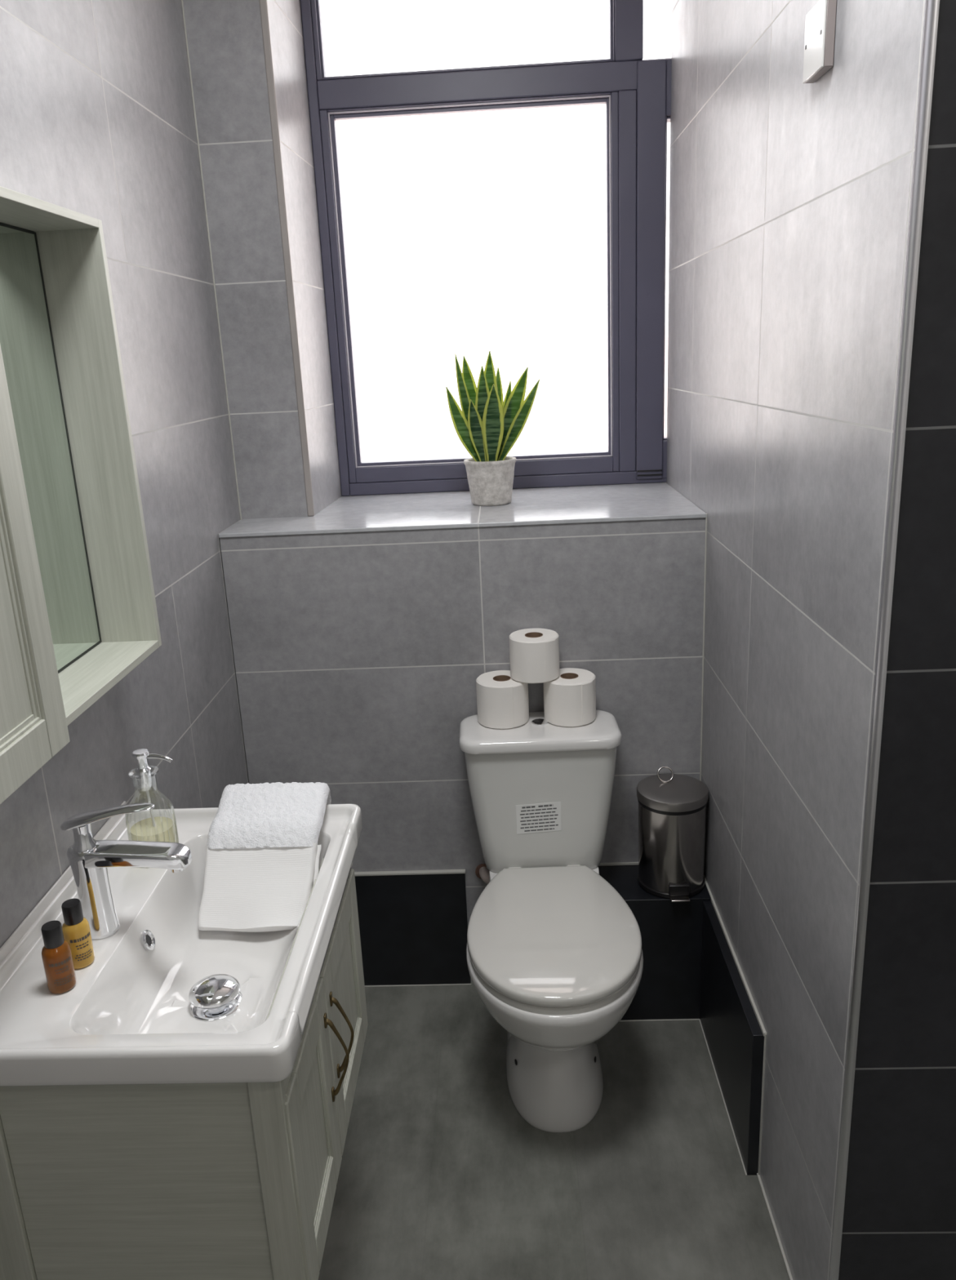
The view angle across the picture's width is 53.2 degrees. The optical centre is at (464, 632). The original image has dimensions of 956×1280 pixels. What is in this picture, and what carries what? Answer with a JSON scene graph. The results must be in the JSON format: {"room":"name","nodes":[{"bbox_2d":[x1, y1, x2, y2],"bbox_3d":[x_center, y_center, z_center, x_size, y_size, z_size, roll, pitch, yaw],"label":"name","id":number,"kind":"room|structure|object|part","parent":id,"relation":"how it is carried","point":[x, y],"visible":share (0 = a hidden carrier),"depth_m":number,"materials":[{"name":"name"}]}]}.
{"room":"bathroom","nodes":[
{"label":"bathroom","id":0,"kind":"room"},
{"bbox_2d":[0,0,248,947],"bbox_3d":[-0.682,-0.004,1.100,0.120,2.830,3.900,-2,16,3],"label":"wall","id":1,"kind":"structure","parent":0,"point":[97,120],"depth_m":1.82,"materials":[{"name":"grey tile"}]},
{"bbox_2d":[0,800,126,964],"bbox_3d":[-0.594,0.383,1.351,0.004,0.020,0.603,-2,16,3],"label":"trim","id":2,"kind":"structure","parent":1,"relation":"attached to","point":[29,920],"depth_m":1.34,"materials":[{"name":"white ceramic"}]},
{"bbox_2d":[0,186,161,804],"bbox_3d":[-0.565,-0.174,1.088,0.124,0.652,0.780,-2,16,3],"label":"upper cabinet","id":3,"kind":"object","parent":1,"relation":"attached to","point":[78,613],"visible":1,"depth_m":1.38,"materials":[{"name":"beige wood"}]},
{"bbox_3d":[-0.522,-0.122,0.900,0.006,0.554,0.296,-2,16,3],"label":"door panel","id":4,"kind":"part","parent":3,"relation":"part of","materials":[{"name":"beige wood"}]},
{"bbox_3d":[-0.518,-0.122,0.900,0.016,0.652,0.394,-2,16,3],"label":"door","id":5,"kind":"part","parent":3,"relation":"part of","materials":[{"name":"beige wood"}]},
{"bbox_3d":[-0.589,-0.476,1.001,0.107,0.012,0.754,-2,16,3],"label":"panel","id":6,"kind":"part","parent":3,"relation":"part of","materials":[{"name":"beige wood"}]},
{"bbox_2d":[0,222,102,673],"bbox_3d":[-0.615,-0.175,1.092,0.005,0.614,0.749,-2,16,3],"label":"mirror","id":7,"kind":"object","parent":3,"relation":"on","point":[32,344],"depth_m":1.38,"materials":[{"name":"clear glass"}]},
{"bbox_3d":[-0.560,-0.283,1.456,0.107,0.639,0.013,-2,16,3],"label":"panel","id":8,"kind":"part","parent":3,"relation":"part of","materials":[{"name":"beige wood"}]},
{"bbox_3d":[-0.559,0.125,1.175,0.107,0.012,0.754,-2,16,3],"label":"panel","id":9,"kind":"part","parent":3,"relation":"part of","materials":[{"name":"beige wood"}]},
{"bbox_2d":[0,857,368,1279],"bbox_3d":[-0.372,0.604,1.398,0.425,0.368,0.533,-2,16,3],"label":"vanity cabinet","id":10,"kind":"object","parent":1,"relation":"attached to","point":[206,1181],"visible":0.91,"depth_m":1.15,"materials":[{"name":"beige wood"}]},
{"bbox_3d":[-0.567,0.684,1.157,0.050,0.368,0.012,-2,16,3],"label":"frame","id":11,"kind":"part","parent":10,"relation":"part of","materials":[{"name":"beige wood"}]},
{"bbox_3d":[-0.392,0.677,1.151,0.300,0.368,0.006,-2,16,3],"label":"panel","id":12,"kind":"part","parent":10,"relation":"part of","materials":[{"name":"beige wood"}]},
{"bbox_2d":[0,804,362,1086],"bbox_3d":[-0.387,0.441,1.360,0.410,0.127,0.603,-2,16,3],"label":"basin","id":13,"kind":"object","parent":10,"relation":"in","point":[162,999],"visible":0.68,"depth_m":1.27,"materials":[{"name":"white ceramic"}]},
{"bbox_2d":[40,920,76,994],"bbox_3d":[-0.509,0.404,1.190,0.034,0.089,0.034,-2,16,3],"label":"toiletry bottle","id":14,"kind":"object","parent":13,"relation":"on","point":[56,954],"visible":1,"depth_m":1.18,"materials":[{"name":"brown plastic"}]},
{"bbox_2d":[61,898,94,968],"bbox_3d":[-0.504,0.390,1.237,0.034,0.089,0.034,-2,16,3],"label":"toiletry bottle","id":15,"kind":"object","parent":13,"relation":"on","point":[75,927],"visible":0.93,"depth_m":1.23,"materials":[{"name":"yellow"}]},
{"bbox_2d":[60,802,191,939],"bbox_3d":[-0.452,0.320,1.290,0.166,0.188,0.044,-2,16,3],"label":"mixer tap","id":16,"kind":"object","parent":13,"relation":"on","point":[89,859],"visible":0.98,"depth_m":1.27,"materials":[{"name":"silver metal"}]},
{"bbox_3d":[-0.512,0.272,1.278,0.031,0.036,0.031,-2,16,3],"label":"lever stem","id":17,"kind":"part","parent":16,"relation":"part of","materials":[{"name":"silver metal"}]},
{"bbox_3d":[-0.475,0.245,1.269,0.127,0.029,0.037,-2,16,3],"label":"lever","id":18,"kind":"part","parent":16,"relation":"part of","materials":[{"name":"silver metal"}]},
{"bbox_3d":[-0.442,0.300,1.284,0.144,0.031,0.042,-2,16,3],"label":"spout","id":19,"kind":"part","parent":16,"relation":"part of","materials":[{"name":"silver metal"}]},
{"bbox_2d":[124,748,178,843],"bbox_3d":[-0.493,0.269,1.487,0.074,0.181,0.074,-15,20,-36],"label":"soap dispenser","id":20,"kind":"object","parent":13,"relation":"on","point":[153,825],"visible":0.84,"depth_m":1.48,"materials":[{"name":"clear glass"}]},
{"bbox_3d":[-0.497,0.196,1.466,0.026,0.028,0.026,-2,16,3],"label":"pump stem","id":21,"kind":"part","parent":20,"relation":"part of","materials":[{"name":"silver metal"}]},
{"bbox_2d":[198,782,331,932],"bbox_3d":[-0.324,0.353,1.543,0.202,0.141,0.278,-2,16,3],"label":"folded towel","id":22,"kind":"object","parent":13,"relation":"on","point":[263,851],"visible":0.98,"depth_m":1.49,"materials":[{"name":"fabric"}]},
{"bbox_3d":[-0.222,0.671,1.141,0.040,0.368,0.012,-2,16,3],"label":"frame","id":23,"kind":"part","parent":10,"relation":"part of","materials":[{"name":"beige wood"}]},
{"bbox_3d":[-0.203,0.596,1.396,0.020,0.368,0.520,-2,16,3],"label":"rail","id":24,"kind":"part","parent":10,"relation":"part of","materials":[{"name":"beige wood"}]},
{"bbox_3d":[-0.204,0.662,1.256,0.023,0.312,0.233,-2,16,3],"label":"door","id":25,"kind":"part","parent":10,"relation":"part of","materials":[{"name":"beige wood"}]},
{"bbox_3d":[-0.206,0.660,1.256,0.015,0.207,0.135,-2,16,3],"label":"door panel","id":26,"kind":"part","parent":10,"relation":"part of","materials":[{"name":"beige wood"}]},
{"bbox_3d":[-0.193,0.538,1.322,0.004,0.020,0.009,-2,16,3],"label":"handle plate","id":27,"kind":"part","parent":10,"relation":"part of","materials":[{"name":"gold metal"}]},
{"bbox_3d":[-0.192,0.525,1.366,0.004,0.020,0.009,-2,16,3],"label":"handle plate","id":28,"kind":"part","parent":10,"relation":"part of","materials":[{"name":"gold metal"}]},
{"bbox_3d":[-0.187,0.657,1.356,0.004,0.020,0.009,-2,16,3],"label":"handle plate","id":29,"kind":"part","parent":10,"relation":"part of","materials":[{"name":"gold metal"}]},
{"bbox_3d":[-0.178,0.597,1.338,0.032,0.131,0.008,-2,16,3],"label":"handle","id":30,"kind":"part","parent":10,"relation":"part of","materials":[{"name":"gold metal"}]},
{"bbox_3d":[-0.186,0.644,1.400,0.004,0.020,0.009,-2,16,3],"label":"handle plate","id":31,"kind":"part","parent":10,"relation":"part of","materials":[{"name":"gold metal"}]},
{"bbox_3d":[-0.176,0.584,1.382,0.032,0.131,0.008,-2,16,3],"label":"handle","id":32,"kind":"part","parent":10,"relation":"part of","materials":[{"name":"gold metal"}]},
{"bbox_3d":[-0.195,0.588,1.510,0.023,0.312,0.291,-2,16,3],"label":"door","id":33,"kind":"part","parent":10,"relation":"part of","materials":[{"name":"beige wood"}]},
{"bbox_3d":[-0.197,0.586,1.510,0.015,0.207,0.193,-2,16,3],"label":"door panel","id":34,"kind":"part","parent":10,"relation":"part of","materials":[{"name":"beige wood"}]},
{"bbox_2d":[182,0,342,519],"bbox_3d":[-0.495,-1.102,2.496,0.203,1.517,0.595,-2,16,3],"label":"wall","id":35,"kind":"structure","parent":0,"point":[225,44],"depth_m":2.29,"materials":[{"name":"grey tile"}]},
{"bbox_2d":[217,482,706,982],"bbox_3d":[0.028,0.303,2.649,1.132,1.313,0.550,-2,16,3],"label":"wall","id":36,"kind":"structure","parent":0,"point":[359,657],"depth_m":2.29,"materials":[{"name":"grey tile"}]},
{"bbox_2d":[258,0,314,515],"bbox_3d":[-0.426,-1.023,2.209,0.017,1.516,0.012,-2,16,3],"label":"trim","id":37,"kind":"structure","parent":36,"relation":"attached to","point":[263,3],"depth_m":2.24,"materials":[{"name":"white metal"}]},
{"bbox_2d":[354,869,465,876],"bbox_3d":[-0.267,0.623,2.461,0.537,0.006,0.013,-2,16,3],"label":"trim","id":38,"kind":"structure","parent":36,"relation":"attached to","point":[445,871],"depth_m":2.45,"materials":[{"name":"silver metal"}]},
{"bbox_2d":[355,873,471,986],"bbox_3d":[-0.260,0.785,2.508,0.535,0.333,0.011,-2,16,3],"label":"baseboard","id":39,"kind":"structure","parent":36,"relation":"attached to","point":[413,929],"depth_m":2.50,"materials":[{"name":"black tile"}]},
{"bbox_2d":[181,0,706,782],"bbox_3d":[-0.016,-0.415,2.260,1.132,2.750,0.208,-2,16,3],"label":"trim","id":40,"kind":"structure","parent":36,"relation":"attached to","point":[182,2],"depth_m":2.26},
{"bbox_2d":[475,863,489,884],"bbox_3d":[0.061,0.621,2.428,0.041,0.043,0.081,-14,19,-33],"label":"pipe elbow","id":41,"kind":"object","parent":36,"relation":"attached to","point":[482,872],"visible":0.48,"depth_m":2.43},
{"bbox_2d":[364,983,792,1279],"bbox_3d":[0.245,1.003,2.258,1.523,0.006,0.629,13,22,43],"label":"trim","id":42,"kind":"structure","parent":36,"relation":"attached to","point":[770,1213],"depth_m":2.04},
{"bbox_2d":[599,862,638,866],"bbox_3d":[0.429,0.589,2.430,0.332,0.007,0.005,-2,16,3],"label":"trim","id":43,"kind":"structure","parent":36,"relation":"attached to","point":[621,863],"depth_m":2.43,"materials":[{"name":"silver metal"}]},
{"bbox_2d":[598,865,711,1020],"bbox_3d":[0.435,0.778,2.401,0.332,0.340,0.166,-2,16,3],"label":"baseboard","id":44,"kind":"structure","parent":36,"relation":"attached to","point":[670,984],"depth_m":2.32,"materials":[{"name":"black tile"}]},
{"bbox_2d":[636,765,708,902],"bbox_3d":[0.498,0.475,2.302,0.169,0.288,0.174,11,21,39],"label":"pedal bin","id":45,"kind":"object","parent":44,"relation":"on","point":[672,807],"visible":1,"depth_m":2.25,"materials":[{"name":"metal"}]},
{"bbox_3d":[0.495,0.380,2.277,0.168,0.026,0.168,-2,16,3],"label":"lid","id":46,"kind":"part","parent":45,"relation":"part of","materials":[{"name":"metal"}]},
{"bbox_2d":[349,482,654,496],"bbox_3d":[0.240,-0.545,2.811,1.600,2.830,0.250,-2,16,3],"label":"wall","id":47,"kind":"structure","parent":0,"point":[652,482],"depth_m":2.75,"materials":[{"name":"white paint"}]},
{"bbox_2d":[218,0,706,537],"bbox_3d":[0.109,-1.022,2.295,1.418,1.436,0.624,-2,16,3],"label":"window","id":48,"kind":"structure","parent":47,"relation":"in","point":[635,91],"depth_m":2.52,"materials":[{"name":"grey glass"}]},
{"bbox_3d":[-0.006,-1.591,2.425,0.764,0.305,0.064,-2,16,3],"label":"sash","id":49,"kind":"part","parent":48,"relation":"part of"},
{"bbox_3d":[-0.002,-0.323,2.467,1.129,0.010,0.557,-2,16,3],"label":"sill","id":50,"kind":"part","parent":48,"relation":"part of","materials":[{"name":"tile"}]},
{"bbox_3d":[-0.002,-1.592,2.430,0.735,0.283,0.006,-2,16,3],"label":"pane","id":51,"kind":"part","parent":48,"relation":"part of","materials":[{"name":"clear glass"}]},
{"bbox_3d":[0.031,-0.915,2.620,0.772,0.966,0.064,-2,16,3],"label":"sash","id":52,"kind":"part","parent":48,"relation":"part of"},
{"bbox_3d":[0.032,-0.935,2.620,0.725,0.912,0.006,-2,16,3],"label":"pane","id":53,"kind":"part","parent":48,"relation":"part of","materials":[{"name":"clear glass"}]},
{"bbox_2d":[445,350,539,506],"bbox_3d":[0.073,-0.518,2.420,0.201,0.381,0.138,7,19,31],"label":"potted plant","id":54,"kind":"object","parent":48,"relation":"on","point":[488,425],"visible":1,"depth_m":2.42,"materials":[{"name":"green plant"}]},
{"bbox_3d":[0.067,-0.391,2.463,0.135,0.114,0.135,-2,16,3],"label":"pot","id":55,"kind":"part","parent":54,"relation":"part of","materials":[{"name":"concrete"}]},
{"bbox_3d":[0.618,-0.954,2.582,0.314,1.054,0.076,-2,16,3],"label":"sash","id":56,"kind":"part","parent":48,"relation":"part of","materials":[{"name":"grey metal"}]},
{"bbox_3d":[0.604,-1.614,2.401,0.317,0.305,0.006,-2,16,3],"label":"pane","id":57,"kind":"part","parent":48,"relation":"part of","materials":[{"name":"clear glass"}]},
{"bbox_3d":[0.641,-0.947,2.595,0.201,0.808,0.006,-2,16,3],"label":"pane","id":58,"kind":"part","parent":48,"relation":"part of","materials":[{"name":"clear glass"}]},
{"bbox_2d":[318,982,789,1279],"bbox_3d":[0.569,1.381,1.052,2.520,0.080,3.120,-2,16,3],"label":"floor","id":59,"kind":"structure","parent":0,"point":[441,1176],"depth_m":1.95,"materials":[{"name":"concrete"}]},
{"bbox_2d":[458,709,643,1133],"bbox_3d":[0.188,0.649,2.108,0.372,0.774,0.658,-2,16,1],"label":"toilet","id":60,"kind":"object","parent":59,"relation":"on","point":[554,954],"visible":0.98,"depth_m":2.07,"materials":[{"name":"white ceramic"}]},
{"bbox_2d":[475,670,528,728],"bbox_3d":[0.089,0.157,2.253,0.123,0.106,0.123,-2,16,3],"label":"toilet roll","id":61,"kind":"object","parent":60,"relation":"on","point":[502,701],"visible":0.97,"depth_m":2.21,"materials":[{"name":"paper"}]},
{"bbox_2d":[509,627,559,683],"bbox_3d":[0.162,0.053,2.224,0.116,0.100,0.115,-2,16,3],"label":"toilet roll","id":62,"kind":"object","parent":61,"relation":"on","point":[534,653],"visible":1,"depth_m":2.18,"materials":[{"name":"paper"}]},
{"bbox_2d":[520,804,558,831],"bbox_3d":[0.172,0.432,2.218,0.088,0.069,0.003,-2,16,1],"label":"print","id":63,"kind":"object","parent":60,"relation":"attached to","point":[533,818],"depth_m":2.22},
{"bbox_3d":[0.173,0.232,2.234,0.372,0.032,0.184,-2,16,1],"label":"cistern lid","id":64,"kind":"part","parent":60,"relation":"part of","materials":[{"name":"white ceramic"}]},
{"bbox_3d":[0.185,0.619,2.014,0.362,0.037,0.484,-2,16,1],"label":"lid","id":65,"kind":"part","parent":60,"relation":"part of","materials":[{"name":"plastic"}]},
{"bbox_3d":[0.186,0.646,2.022,0.358,0.018,0.479,-2,16,1],"label":"seat","id":66,"kind":"part","parent":60,"relation":"part of","materials":[{"name":"plastic"}]},
{"bbox_2d":[543,667,595,727],"bbox_3d":[0.247,0.152,2.246,0.123,0.106,0.123,-2,16,3],"label":"toilet roll","id":67,"kind":"object","parent":60,"relation":"on","point":[569,699],"visible":0.95,"depth_m":2.20,"materials":[{"name":"paper"}]},
{"bbox_2d":[666,0,926,1279],"bbox_3d":[0.690,-0.309,1.917,0.300,2.830,1.572,-2,16,3],"label":"wall","id":68,"kind":"structure","parent":0,"point":[790,198],"depth_m":1.56,"materials":[{"name":"grey tile"}]},
{"bbox_2d":[700,901,764,1175],"bbox_3d":[0.578,0.864,2.091,0.024,0.333,0.467,-2,16,3],"label":"baseboard","id":69,"kind":"structure","parent":68,"relation":"attached to","point":[735,1038],"depth_m":2.01,"materials":[{"name":"black tile"}]},
{"bbox_2d":[703,875,766,1036],"bbox_3d":[0.582,0.678,2.117,0.006,0.009,0.630,-2,16,3],"label":"trim","id":70,"kind":"structure","parent":68,"relation":"attached to","point":[748,993],"depth_m":2.02,"materials":[{"name":"silver metal"}]},
{"bbox_2d":[757,1034,766,1175],"bbox_3d":[0.581,0.926,1.863,0.004,0.340,0.005,-2,16,3],"label":"trim","id":71,"kind":"structure","parent":68,"relation":"attached to","point":[765,1037],"depth_m":1.86,"materials":[{"name":"silver metal"}]},
{"bbox_2d":[802,0,836,83],"bbox_3d":[0.484,-0.810,1.303,0.017,0.086,0.083,-2,16,3],"label":"wall switch","id":72,"kind":"object","parent":68,"relation":"attached to","point":[820,20],"visible":1,"depth_m":1.28,"materials":[{"name":"white plastic"}]},
{"bbox_2d":[829,0,939,1279],"bbox_3d":[0.515,-0.121,1.155,0.010,2.750,0.017,-2,16,3],"label":"trim","id":73,"kind":"structure","parent":68,"relation":"attached to","point":[931,13],"depth_m":1.17,"materials":[{"name":"metal"}]},
{"bbox_2d":[838,0,955,1279],"bbox_3d":[1.149,-0.118,1.178,1.264,2.830,0.100,-2,16,3],"label":"wall","id":74,"kind":"structure","parent":0,"point":[899,1223],"depth_m":1.27,"materials":[{"name":"black tile"}]},
{"label":"outside","id":75,"kind":"structure","parent":0,"visible":0},
{"bbox_2d":[663,328,667,436],"bbox_3d":[1.069,-0.010,3.537,0.650,2.160,0.200,-2,16,3],"label":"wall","id":76,"kind":"structure","parent":75,"point":[666,331],"depth_m":3.34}
]}

